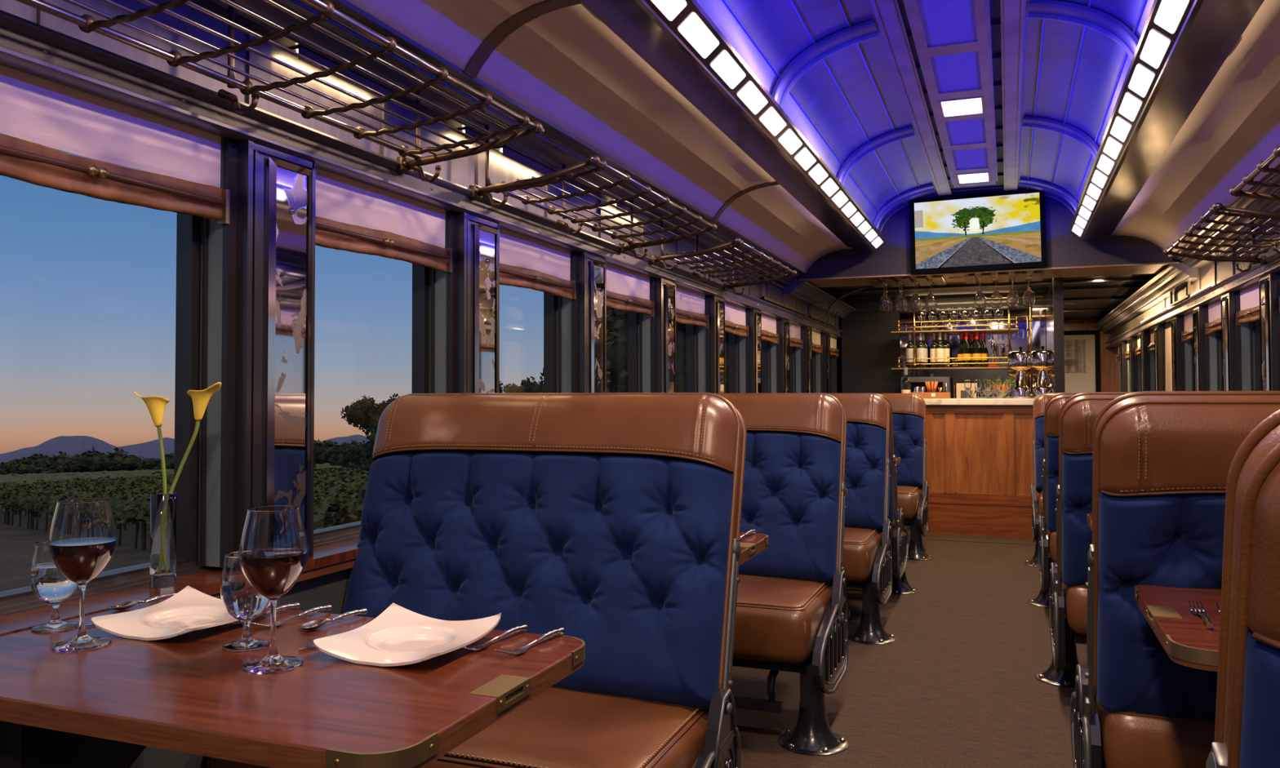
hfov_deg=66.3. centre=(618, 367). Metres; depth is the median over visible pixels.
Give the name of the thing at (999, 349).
glass
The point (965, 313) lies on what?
glass
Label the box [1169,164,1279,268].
trim
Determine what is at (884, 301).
glass
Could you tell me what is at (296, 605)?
fork
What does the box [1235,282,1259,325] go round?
roller blind
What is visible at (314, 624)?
bowl
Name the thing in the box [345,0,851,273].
ceiling
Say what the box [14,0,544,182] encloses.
luggage rack
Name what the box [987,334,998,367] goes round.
cork puller
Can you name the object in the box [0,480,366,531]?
grapevines
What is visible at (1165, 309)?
lamp
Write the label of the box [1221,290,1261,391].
trim
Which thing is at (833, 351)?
roller blind
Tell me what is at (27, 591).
window
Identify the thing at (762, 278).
trim
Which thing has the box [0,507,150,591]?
ground
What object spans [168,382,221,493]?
calla lily
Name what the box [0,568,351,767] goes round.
wall
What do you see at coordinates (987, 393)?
dessert cup
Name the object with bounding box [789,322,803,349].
roller blind
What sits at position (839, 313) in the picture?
glass
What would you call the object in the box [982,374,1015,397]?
potted plant
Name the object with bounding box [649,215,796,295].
luggage rack
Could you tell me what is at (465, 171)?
luggage rack
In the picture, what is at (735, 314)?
roller blind
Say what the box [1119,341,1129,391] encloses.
trim
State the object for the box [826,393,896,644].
seat
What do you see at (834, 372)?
wall
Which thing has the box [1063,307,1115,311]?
trim
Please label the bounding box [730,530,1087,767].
floor
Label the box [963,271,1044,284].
hanger
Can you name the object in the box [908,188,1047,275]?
television
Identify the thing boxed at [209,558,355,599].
trim
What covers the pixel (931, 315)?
glass
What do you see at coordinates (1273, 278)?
trim
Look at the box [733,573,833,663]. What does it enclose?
cushion
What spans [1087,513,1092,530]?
dining table
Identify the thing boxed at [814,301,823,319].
glass
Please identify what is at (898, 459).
dining table
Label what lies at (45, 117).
roller blind
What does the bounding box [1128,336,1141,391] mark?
trim
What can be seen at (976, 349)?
wine bottle
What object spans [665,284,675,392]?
mirror
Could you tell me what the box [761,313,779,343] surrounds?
roller blind
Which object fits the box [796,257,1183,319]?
ceiling
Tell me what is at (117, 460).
tree
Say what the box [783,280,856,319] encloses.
trim
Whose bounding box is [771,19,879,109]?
trim
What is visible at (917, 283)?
glass
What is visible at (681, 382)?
tree
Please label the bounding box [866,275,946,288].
hanger
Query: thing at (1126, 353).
roller blind
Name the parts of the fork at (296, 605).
handle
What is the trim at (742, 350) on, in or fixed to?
attached to the wall at (331, 588)
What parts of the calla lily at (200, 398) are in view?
stem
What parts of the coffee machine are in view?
door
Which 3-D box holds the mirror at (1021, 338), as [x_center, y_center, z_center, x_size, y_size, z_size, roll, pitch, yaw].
[3.389,-0.101,9.412,1.315,0.900,0.010,-1,-2,22]
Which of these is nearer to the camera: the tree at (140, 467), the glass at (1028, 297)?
the glass at (1028, 297)
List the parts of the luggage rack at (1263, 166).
arm, rod, rod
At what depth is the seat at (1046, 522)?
4.82 m
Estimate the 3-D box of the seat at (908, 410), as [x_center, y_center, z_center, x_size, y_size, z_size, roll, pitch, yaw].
[1.736,0.749,7.114,1.070,1.124,0.765,-1,-2,22]
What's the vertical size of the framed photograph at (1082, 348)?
0.890 m
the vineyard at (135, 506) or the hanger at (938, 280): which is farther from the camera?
the vineyard at (135, 506)
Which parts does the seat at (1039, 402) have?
plate, hinge arm, panel, backrest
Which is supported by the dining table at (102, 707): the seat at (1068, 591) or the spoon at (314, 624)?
the spoon at (314, 624)
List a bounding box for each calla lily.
[131,390,170,494]
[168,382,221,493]
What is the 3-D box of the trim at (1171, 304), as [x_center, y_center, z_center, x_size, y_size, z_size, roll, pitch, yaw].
[4.024,-0.547,7.026,0.016,0.150,0.800,-1,-2,22]
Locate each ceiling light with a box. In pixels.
[938,96,984,117]
[955,172,990,183]
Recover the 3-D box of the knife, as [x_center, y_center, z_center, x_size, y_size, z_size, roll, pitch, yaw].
[-0.434,0.423,1.564,0.011,0.013,0.196,-1,-2,29]
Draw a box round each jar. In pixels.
[914,386,919,392]
[919,386,925,392]
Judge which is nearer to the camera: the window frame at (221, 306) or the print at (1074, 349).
the window frame at (221, 306)
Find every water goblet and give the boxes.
[29,540,78,632]
[220,551,270,652]
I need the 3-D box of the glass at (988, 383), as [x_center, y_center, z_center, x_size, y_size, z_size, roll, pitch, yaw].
[3.022,0.173,8.009,0.058,0.153,0.058,-1,-2,22]
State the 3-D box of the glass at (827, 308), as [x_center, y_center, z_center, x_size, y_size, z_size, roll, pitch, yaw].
[1.883,-0.512,8.867,0.080,0.215,0.080,-1,-2,22]
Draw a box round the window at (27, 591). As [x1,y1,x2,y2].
[0,558,186,601]
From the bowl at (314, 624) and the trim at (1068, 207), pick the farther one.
the trim at (1068, 207)
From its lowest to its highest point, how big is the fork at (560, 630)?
0.014 m
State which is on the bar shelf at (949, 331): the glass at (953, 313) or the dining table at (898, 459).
the glass at (953, 313)
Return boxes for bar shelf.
[890,316,1018,333]
[891,356,1008,369]
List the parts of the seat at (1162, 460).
hinge arm, panel, panel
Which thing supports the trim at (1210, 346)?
attached to the wall
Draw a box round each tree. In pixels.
[0,457,39,469]
[0,467,8,475]
[1,460,51,474]
[20,450,71,466]
[28,463,88,474]
[63,447,144,472]
[133,462,160,470]
[135,452,174,470]
[313,444,324,467]
[314,439,362,463]
[321,440,364,462]
[323,448,342,466]
[338,444,364,469]
[340,393,401,475]
[499,376,543,393]
[513,387,543,393]
[539,368,543,389]
[606,294,727,393]
[606,307,622,315]
[606,308,627,392]
[606,324,627,392]
[675,331,728,393]
[681,333,728,393]
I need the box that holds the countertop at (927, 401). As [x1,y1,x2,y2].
[923,398,1035,404]
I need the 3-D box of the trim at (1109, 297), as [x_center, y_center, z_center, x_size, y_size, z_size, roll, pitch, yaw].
[3.736,-0.664,9.975,2.800,0.025,0.060,-1,-2,22]
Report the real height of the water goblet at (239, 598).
0.143 m
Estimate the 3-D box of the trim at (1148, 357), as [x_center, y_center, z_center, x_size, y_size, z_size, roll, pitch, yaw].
[4.884,0.126,8.961,0.157,0.985,0.290,-1,-2,22]
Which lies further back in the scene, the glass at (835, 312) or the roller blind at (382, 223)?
the glass at (835, 312)
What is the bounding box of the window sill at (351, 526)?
[313,521,360,536]
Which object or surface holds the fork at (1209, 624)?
on the dining table at (1184, 637)
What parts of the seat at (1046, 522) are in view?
plate, hinge arm, panel, panel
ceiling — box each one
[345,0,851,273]
[696,0,1154,231]
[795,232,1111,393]
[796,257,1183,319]
[1111,0,1279,257]
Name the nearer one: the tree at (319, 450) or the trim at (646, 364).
the trim at (646, 364)
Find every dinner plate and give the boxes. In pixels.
[91,585,270,640]
[313,602,501,666]
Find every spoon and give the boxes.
[109,592,177,610]
[299,608,367,630]
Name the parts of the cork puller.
tool stem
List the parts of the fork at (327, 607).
handle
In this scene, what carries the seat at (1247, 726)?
on the floor
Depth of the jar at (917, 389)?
8.09 m
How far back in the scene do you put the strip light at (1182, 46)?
3.42 m
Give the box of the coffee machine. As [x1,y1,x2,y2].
[901,376,951,398]
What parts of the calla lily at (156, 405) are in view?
stem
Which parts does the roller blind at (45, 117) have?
knob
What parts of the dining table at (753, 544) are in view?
latch plate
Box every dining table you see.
[0,597,585,767]
[738,532,768,565]
[895,457,900,465]
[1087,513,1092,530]
[1134,584,1221,671]
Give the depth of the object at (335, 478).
43.91 m
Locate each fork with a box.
[213,602,299,624]
[250,604,331,626]
[461,624,528,650]
[494,627,564,654]
[739,528,755,539]
[1188,600,1213,628]
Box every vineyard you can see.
[0,462,364,507]
[0,483,363,550]
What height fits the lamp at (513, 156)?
0.030 m
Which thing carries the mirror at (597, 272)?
attached to the wall at (331, 588)
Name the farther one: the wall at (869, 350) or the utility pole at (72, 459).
the utility pole at (72, 459)
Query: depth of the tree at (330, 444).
297.02 m
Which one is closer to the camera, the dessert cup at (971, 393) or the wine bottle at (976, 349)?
the dessert cup at (971, 393)
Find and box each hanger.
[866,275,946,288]
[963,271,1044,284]
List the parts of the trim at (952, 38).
inset panel, inset panel, inset panel, inset panel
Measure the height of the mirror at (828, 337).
0.912 m
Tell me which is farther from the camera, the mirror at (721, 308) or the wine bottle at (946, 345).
the wine bottle at (946, 345)
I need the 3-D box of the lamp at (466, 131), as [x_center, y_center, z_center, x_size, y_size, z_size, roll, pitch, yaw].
[-0.456,-0.716,3.074,0.038,0.030,0.140,-1,-2,22]
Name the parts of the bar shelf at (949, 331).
rail, rail post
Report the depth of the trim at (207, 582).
1.91 m
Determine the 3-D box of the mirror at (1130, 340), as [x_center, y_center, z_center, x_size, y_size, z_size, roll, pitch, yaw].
[5.165,0.173,9.890,0.012,0.912,0.146,-1,-2,22]
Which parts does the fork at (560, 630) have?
handle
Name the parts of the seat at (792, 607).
seat frame, backrest, plate, panel, hinge arm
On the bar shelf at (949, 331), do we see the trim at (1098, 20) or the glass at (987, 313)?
the glass at (987, 313)
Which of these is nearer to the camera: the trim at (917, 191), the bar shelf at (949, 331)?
the trim at (917, 191)
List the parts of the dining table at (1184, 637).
latch plate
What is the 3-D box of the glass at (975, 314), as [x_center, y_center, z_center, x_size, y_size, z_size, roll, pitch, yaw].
[3.346,-0.461,9.167,0.080,0.215,0.080,-1,-2,22]
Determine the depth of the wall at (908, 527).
8.06 m
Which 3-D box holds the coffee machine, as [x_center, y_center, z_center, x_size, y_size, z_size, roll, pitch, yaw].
[2.907,0.237,9.265,0.440,0.300,0.268,-1,-2,22]
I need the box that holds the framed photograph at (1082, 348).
[1063,329,1100,392]
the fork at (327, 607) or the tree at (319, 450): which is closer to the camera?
the fork at (327, 607)
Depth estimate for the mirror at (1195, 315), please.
6.44 m
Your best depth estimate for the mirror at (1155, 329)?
8.16 m
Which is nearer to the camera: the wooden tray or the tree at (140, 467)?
the wooden tray
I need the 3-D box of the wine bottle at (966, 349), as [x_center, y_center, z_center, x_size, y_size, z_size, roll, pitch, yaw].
[3.254,-0.168,9.163,0.076,0.331,0.076,-1,-2,22]
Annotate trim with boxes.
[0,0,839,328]
[0,9,842,337]
[0,520,360,616]
[0,537,361,635]
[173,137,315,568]
[190,0,804,286]
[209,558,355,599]
[411,210,499,393]
[463,0,581,79]
[543,251,606,392]
[627,276,675,392]
[685,294,725,393]
[712,181,778,222]
[728,307,761,393]
[761,277,807,315]
[761,318,789,393]
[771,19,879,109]
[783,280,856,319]
[789,325,811,393]
[809,305,836,326]
[812,332,830,393]
[822,276,1154,293]
[826,284,885,315]
[833,284,1145,298]
[836,126,915,186]
[849,298,1046,313]
[870,0,951,196]
[873,184,934,229]
[880,188,1075,234]
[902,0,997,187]
[923,533,1035,545]
[1000,0,1026,191]
[1018,177,1078,212]
[1022,115,1098,159]
[1026,0,1138,60]
[1063,296,1129,301]
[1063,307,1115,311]
[1093,262,1198,333]
[1105,252,1279,348]
[1107,219,1279,341]
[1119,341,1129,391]
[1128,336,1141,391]
[1140,330,1155,391]
[1154,324,1165,391]
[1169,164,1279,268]
[1169,281,1191,306]
[1171,315,1194,391]
[1192,304,1222,391]
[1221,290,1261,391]
[1258,271,1279,391]
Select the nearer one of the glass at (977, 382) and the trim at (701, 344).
the trim at (701, 344)
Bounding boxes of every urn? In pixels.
[1007,346,1031,398]
[1029,346,1053,398]
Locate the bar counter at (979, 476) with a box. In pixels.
[925,404,1039,538]
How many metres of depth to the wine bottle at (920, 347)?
9.27 m
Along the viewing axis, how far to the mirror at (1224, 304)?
5.58 m
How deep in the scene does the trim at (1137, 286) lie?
8.89 m
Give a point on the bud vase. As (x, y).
(163, 508)
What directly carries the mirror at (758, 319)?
attached to the wall at (331, 588)
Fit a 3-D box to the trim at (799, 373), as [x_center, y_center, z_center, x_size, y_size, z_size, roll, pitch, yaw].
[1.540,0.116,8.296,0.157,0.985,0.290,-1,-2,22]
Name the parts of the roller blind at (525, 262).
knob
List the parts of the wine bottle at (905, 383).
bottle glass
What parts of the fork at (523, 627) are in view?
handle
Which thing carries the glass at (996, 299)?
hanging from the hanger at (987, 278)
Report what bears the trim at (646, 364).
attached to the wall at (331, 588)
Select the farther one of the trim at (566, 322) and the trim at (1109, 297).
the trim at (1109, 297)
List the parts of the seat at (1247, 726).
panel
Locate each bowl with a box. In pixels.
[109,600,146,610]
[299,618,333,630]
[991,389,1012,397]
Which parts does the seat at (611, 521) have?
backrest, panel, hinge arm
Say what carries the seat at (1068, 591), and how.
on the floor
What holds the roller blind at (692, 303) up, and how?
attached to the wall at (331, 588)
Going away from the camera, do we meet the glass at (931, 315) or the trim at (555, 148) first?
the trim at (555, 148)
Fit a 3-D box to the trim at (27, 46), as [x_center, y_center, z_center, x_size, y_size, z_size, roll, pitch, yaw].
[-0.067,-0.487,4.237,0.160,0.078,12.200,-1,-2,22]
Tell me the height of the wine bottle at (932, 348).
0.331 m
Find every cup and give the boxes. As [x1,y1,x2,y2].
[926,387,936,392]
[966,390,977,398]
[982,390,993,398]
[998,390,1008,398]
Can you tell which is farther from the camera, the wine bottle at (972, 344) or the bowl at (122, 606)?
the wine bottle at (972, 344)
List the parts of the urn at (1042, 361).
drip dish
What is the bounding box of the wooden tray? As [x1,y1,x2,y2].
[909,392,950,398]
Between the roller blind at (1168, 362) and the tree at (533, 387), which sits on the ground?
the tree at (533, 387)
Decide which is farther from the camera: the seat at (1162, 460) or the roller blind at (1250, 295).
the roller blind at (1250, 295)
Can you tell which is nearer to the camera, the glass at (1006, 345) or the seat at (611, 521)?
the seat at (611, 521)
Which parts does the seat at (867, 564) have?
seat frame, backrest, plate, panel, hinge arm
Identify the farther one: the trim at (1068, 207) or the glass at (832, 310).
the glass at (832, 310)
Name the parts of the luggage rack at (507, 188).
wall rod, arm, rail, wall rod, rod, rod, rod, rod, rod, wall rod, rod, rail, arm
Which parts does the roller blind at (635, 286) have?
knob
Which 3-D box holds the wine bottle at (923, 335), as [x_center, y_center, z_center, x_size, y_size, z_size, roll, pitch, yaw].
[2.925,-0.161,9.390,0.076,0.331,0.076,-1,-2,22]
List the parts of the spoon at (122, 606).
handle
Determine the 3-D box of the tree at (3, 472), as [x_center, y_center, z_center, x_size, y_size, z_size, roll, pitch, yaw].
[-173.079,29.339,267.658,11.604,4.845,10.740,1,-2,-24]
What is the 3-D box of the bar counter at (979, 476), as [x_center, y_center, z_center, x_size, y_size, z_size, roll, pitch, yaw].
[2.981,0.814,7.883,0.967,1.030,0.432,-1,-2,22]
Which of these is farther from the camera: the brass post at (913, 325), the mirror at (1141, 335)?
the brass post at (913, 325)
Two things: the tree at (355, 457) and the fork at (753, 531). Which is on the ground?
the tree at (355, 457)
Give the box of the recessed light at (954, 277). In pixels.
[947,276,963,279]
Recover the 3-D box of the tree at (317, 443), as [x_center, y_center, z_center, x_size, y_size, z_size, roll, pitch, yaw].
[-88.386,26.897,299.003,22.236,10.617,20.581,1,-2,-35]
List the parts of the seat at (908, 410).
backrest, seat frame, plate, panel, hinge arm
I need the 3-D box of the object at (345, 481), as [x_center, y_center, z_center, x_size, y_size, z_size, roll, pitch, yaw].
[-17.958,5.643,45.058,2.144,5.285,62.615,1,-2,-41]
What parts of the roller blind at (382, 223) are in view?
knob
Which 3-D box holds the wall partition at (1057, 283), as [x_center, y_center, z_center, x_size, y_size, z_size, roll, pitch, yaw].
[4.390,0.355,10.043,0.070,2.060,5.480,-1,-2,22]
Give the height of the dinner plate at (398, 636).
0.042 m
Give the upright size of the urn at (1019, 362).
0.415 m
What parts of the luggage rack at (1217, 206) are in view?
rail, rod, arm, rod, rod, rod, arm, wall rod, rod, rod, rail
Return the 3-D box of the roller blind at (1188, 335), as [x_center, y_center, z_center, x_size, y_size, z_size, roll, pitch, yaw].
[3.988,-0.309,6.841,0.036,0.226,0.672,-1,-2,22]
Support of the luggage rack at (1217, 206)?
attached to the wall
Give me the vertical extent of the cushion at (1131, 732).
0.204 m
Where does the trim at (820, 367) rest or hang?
attached to the wall at (331, 588)
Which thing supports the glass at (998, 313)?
on the bar shelf at (949, 331)
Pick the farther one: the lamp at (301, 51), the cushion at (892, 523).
the cushion at (892, 523)
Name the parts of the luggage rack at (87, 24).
rail, wall rod, rod, rod, rod, rod, rod, rod, wall rod, rail, arm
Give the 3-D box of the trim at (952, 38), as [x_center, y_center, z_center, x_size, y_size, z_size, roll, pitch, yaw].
[0.647,-1.319,2.162,0.274,0.103,8.830,-1,-2,22]
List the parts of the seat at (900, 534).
panel, panel, hinge arm, plate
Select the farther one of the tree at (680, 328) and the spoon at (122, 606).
the tree at (680, 328)
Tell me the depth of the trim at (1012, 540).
7.53 m
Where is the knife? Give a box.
[298,623,365,651]
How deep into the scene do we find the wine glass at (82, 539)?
1.50 m
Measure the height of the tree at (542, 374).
7.452 m
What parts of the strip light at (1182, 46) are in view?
light panel, light panel, light panel, light panel, light panel, light panel, light panel, light panel, light panel, light panel, light panel, light panel, light panel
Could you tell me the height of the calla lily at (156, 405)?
0.369 m
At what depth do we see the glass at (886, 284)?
7.58 m
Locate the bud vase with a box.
[149,492,177,588]
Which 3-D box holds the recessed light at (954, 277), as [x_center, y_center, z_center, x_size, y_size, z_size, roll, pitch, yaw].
[2.515,-0.667,7.306,0.110,0.007,0.110,-1,-2,22]
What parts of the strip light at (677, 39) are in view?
light panel, light panel, light panel, light panel, light panel, light panel, light panel, light panel, light panel, light panel, light panel, light panel, light panel, light panel, light panel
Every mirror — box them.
[266,156,311,550]
[474,222,497,393]
[591,260,604,392]
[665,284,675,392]
[717,300,724,393]
[755,312,761,393]
[785,322,790,393]
[808,329,812,392]
[826,335,831,393]
[899,307,1045,398]
[1045,288,1054,392]
[1119,343,1121,391]
[1128,339,1132,391]
[1140,333,1143,391]
[1154,328,1158,391]
[1171,320,1176,391]
[1192,310,1199,391]
[1221,297,1228,391]
[1258,279,1269,391]
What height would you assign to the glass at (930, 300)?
0.222 m
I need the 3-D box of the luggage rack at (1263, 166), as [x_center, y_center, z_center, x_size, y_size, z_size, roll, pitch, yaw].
[2.089,-0.651,2.734,0.433,0.279,1.330,-1,-2,22]
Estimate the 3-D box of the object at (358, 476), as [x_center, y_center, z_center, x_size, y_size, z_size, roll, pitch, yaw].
[-14.164,5.846,48.221,2.014,5.659,67.703,1,-2,-41]
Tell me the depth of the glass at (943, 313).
9.25 m
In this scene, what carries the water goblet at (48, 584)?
on the dining table at (102, 707)
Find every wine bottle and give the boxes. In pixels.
[901,367,910,393]
[906,333,914,368]
[916,333,924,368]
[922,333,928,368]
[929,333,936,368]
[935,332,944,367]
[942,333,950,367]
[957,332,964,367]
[962,332,970,367]
[969,332,974,367]
[973,331,981,367]
[980,332,987,367]
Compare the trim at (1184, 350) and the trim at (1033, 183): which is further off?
the trim at (1184, 350)
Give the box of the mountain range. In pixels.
[0,435,368,464]
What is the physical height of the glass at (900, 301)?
0.222 m
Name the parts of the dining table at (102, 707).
latch plate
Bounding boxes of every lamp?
[289,46,390,102]
[457,128,485,145]
[493,146,554,179]
[613,203,649,224]
[1140,307,1167,324]
[1189,284,1211,297]
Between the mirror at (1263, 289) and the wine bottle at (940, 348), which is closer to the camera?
the mirror at (1263, 289)
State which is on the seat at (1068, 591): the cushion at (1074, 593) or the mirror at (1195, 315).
the cushion at (1074, 593)
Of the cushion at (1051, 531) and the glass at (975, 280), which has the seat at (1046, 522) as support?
the cushion at (1051, 531)
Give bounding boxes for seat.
[206,392,746,767]
[715,392,848,755]
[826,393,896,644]
[875,393,918,594]
[878,393,933,560]
[1023,392,1061,567]
[1027,392,1081,608]
[1035,391,1133,688]
[1070,391,1279,767]
[1205,409,1279,767]
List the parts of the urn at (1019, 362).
drip dish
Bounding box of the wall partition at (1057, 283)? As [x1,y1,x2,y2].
[1046,277,1065,392]
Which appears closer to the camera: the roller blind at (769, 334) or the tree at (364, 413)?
the roller blind at (769, 334)
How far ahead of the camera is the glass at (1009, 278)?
7.25 m
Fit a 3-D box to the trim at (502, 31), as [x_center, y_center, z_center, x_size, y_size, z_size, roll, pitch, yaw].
[-0.263,-0.914,2.712,0.348,0.175,0.060,-1,-2,22]
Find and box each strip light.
[578,0,887,252]
[1068,0,1264,241]
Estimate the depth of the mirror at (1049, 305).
8.22 m
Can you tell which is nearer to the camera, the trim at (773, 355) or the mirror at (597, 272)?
the mirror at (597, 272)
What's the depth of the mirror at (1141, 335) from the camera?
9.02 m
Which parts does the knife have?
blade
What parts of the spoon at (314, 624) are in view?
handle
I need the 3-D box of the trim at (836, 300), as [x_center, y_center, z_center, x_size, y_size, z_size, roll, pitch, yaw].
[2.053,-0.584,8.457,0.512,0.263,0.023,-1,-2,22]
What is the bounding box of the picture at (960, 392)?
[955,382,977,398]
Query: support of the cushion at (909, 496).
on the seat at (908, 410)
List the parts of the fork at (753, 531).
handle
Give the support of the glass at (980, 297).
hanging from the hanger at (987, 278)
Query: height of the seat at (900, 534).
1.124 m
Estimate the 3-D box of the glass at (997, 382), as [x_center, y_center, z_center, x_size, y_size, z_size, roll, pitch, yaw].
[3.094,0.172,7.980,0.058,0.153,0.058,-1,-2,22]
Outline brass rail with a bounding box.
[986,295,1043,299]
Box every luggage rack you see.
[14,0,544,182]
[468,124,717,259]
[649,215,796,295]
[1163,202,1279,272]
[1229,146,1279,200]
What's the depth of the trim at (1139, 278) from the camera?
8.34 m
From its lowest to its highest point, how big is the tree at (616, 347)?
9.484 m
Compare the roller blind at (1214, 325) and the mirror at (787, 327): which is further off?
the mirror at (787, 327)
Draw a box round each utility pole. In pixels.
[69,456,74,472]
[90,445,95,471]
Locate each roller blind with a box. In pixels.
[0,64,230,225]
[315,168,452,272]
[499,227,575,299]
[606,262,654,316]
[675,285,708,328]
[724,301,748,337]
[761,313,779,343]
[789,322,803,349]
[811,329,822,353]
[830,335,838,356]
[1115,343,1119,361]
[1124,340,1128,358]
[1135,334,1140,355]
[1147,328,1154,351]
[1164,320,1172,391]
[1181,311,1193,342]
[1204,298,1221,334]
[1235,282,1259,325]
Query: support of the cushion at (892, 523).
on the seat at (900, 534)
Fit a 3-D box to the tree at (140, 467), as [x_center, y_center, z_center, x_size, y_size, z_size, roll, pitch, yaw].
[-138.155,30.039,289.605,12.295,4.859,11.380,-1,-2,24]
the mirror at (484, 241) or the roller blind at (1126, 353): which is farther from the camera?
the roller blind at (1126, 353)
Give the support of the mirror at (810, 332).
attached to the wall at (331, 588)
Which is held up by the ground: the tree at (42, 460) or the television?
the tree at (42, 460)
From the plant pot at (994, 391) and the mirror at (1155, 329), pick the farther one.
the plant pot at (994, 391)
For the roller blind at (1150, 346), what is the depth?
8.72 m
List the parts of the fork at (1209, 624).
handle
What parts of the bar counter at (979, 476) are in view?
panel, rail, panel, rail, panel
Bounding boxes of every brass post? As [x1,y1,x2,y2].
[912,311,915,366]
[1007,308,1010,351]
[1029,286,1033,397]
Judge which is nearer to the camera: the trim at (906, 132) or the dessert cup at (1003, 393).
the trim at (906, 132)
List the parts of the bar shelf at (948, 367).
rail post, rail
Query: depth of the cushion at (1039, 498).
6.44 m
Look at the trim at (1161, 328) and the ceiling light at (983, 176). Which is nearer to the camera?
the ceiling light at (983, 176)
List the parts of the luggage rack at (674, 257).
wall rod, arm, wall rod, rail, rod, rod, rod, wall rod, rod, rod, rod, arm, rail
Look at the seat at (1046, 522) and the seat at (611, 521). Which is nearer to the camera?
the seat at (611, 521)
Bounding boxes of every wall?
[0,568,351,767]
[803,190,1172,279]
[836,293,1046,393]
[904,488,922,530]
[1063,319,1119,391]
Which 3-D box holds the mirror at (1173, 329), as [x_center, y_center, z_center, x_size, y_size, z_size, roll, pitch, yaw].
[4.139,0.104,7.309,0.012,0.912,0.146,-1,-2,22]
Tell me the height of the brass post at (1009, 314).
0.664 m
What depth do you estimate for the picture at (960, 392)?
9.15 m
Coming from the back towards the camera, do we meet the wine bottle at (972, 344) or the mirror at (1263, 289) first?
the wine bottle at (972, 344)
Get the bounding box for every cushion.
[208,686,709,767]
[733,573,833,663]
[842,526,882,582]
[890,518,895,546]
[897,484,922,519]
[1037,491,1043,515]
[1046,527,1057,562]
[1062,580,1087,635]
[1096,697,1215,767]
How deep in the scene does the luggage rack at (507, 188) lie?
3.41 m
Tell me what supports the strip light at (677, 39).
attached to the ceiling at (566, 66)
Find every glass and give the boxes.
[48,497,117,651]
[238,505,308,672]
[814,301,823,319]
[822,305,831,323]
[826,306,834,324]
[831,308,838,325]
[833,310,841,327]
[879,281,889,311]
[882,283,892,312]
[894,281,905,311]
[897,283,907,312]
[910,280,921,311]
[912,282,923,311]
[917,308,925,330]
[924,280,936,310]
[927,281,937,311]
[928,311,937,330]
[938,307,947,330]
[949,307,958,329]
[960,306,969,329]
[964,379,971,398]
[971,306,980,329]
[973,277,985,308]
[974,379,981,398]
[975,280,986,310]
[982,306,991,328]
[984,379,991,398]
[990,276,1002,308]
[993,306,1003,328]
[995,343,1004,367]
[995,379,1001,398]
[1003,343,1012,366]
[1004,379,1012,398]
[1006,276,1018,307]
[1008,278,1018,309]
[1022,275,1035,306]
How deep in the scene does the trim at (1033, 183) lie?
6.44 m
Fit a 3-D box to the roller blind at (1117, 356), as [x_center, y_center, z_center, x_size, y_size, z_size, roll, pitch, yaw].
[5.698,-0.195,11.142,0.036,0.226,0.672,-1,-2,22]
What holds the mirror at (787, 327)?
attached to the wall at (331, 588)
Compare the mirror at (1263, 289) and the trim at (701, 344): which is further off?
the trim at (701, 344)
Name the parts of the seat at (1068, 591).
plate, hinge arm, panel, panel, seat frame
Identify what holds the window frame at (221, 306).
attached to the wall at (331, 588)
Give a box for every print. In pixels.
[960,390,971,398]
[1064,339,1085,373]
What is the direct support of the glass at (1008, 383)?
on the countertop at (927, 401)

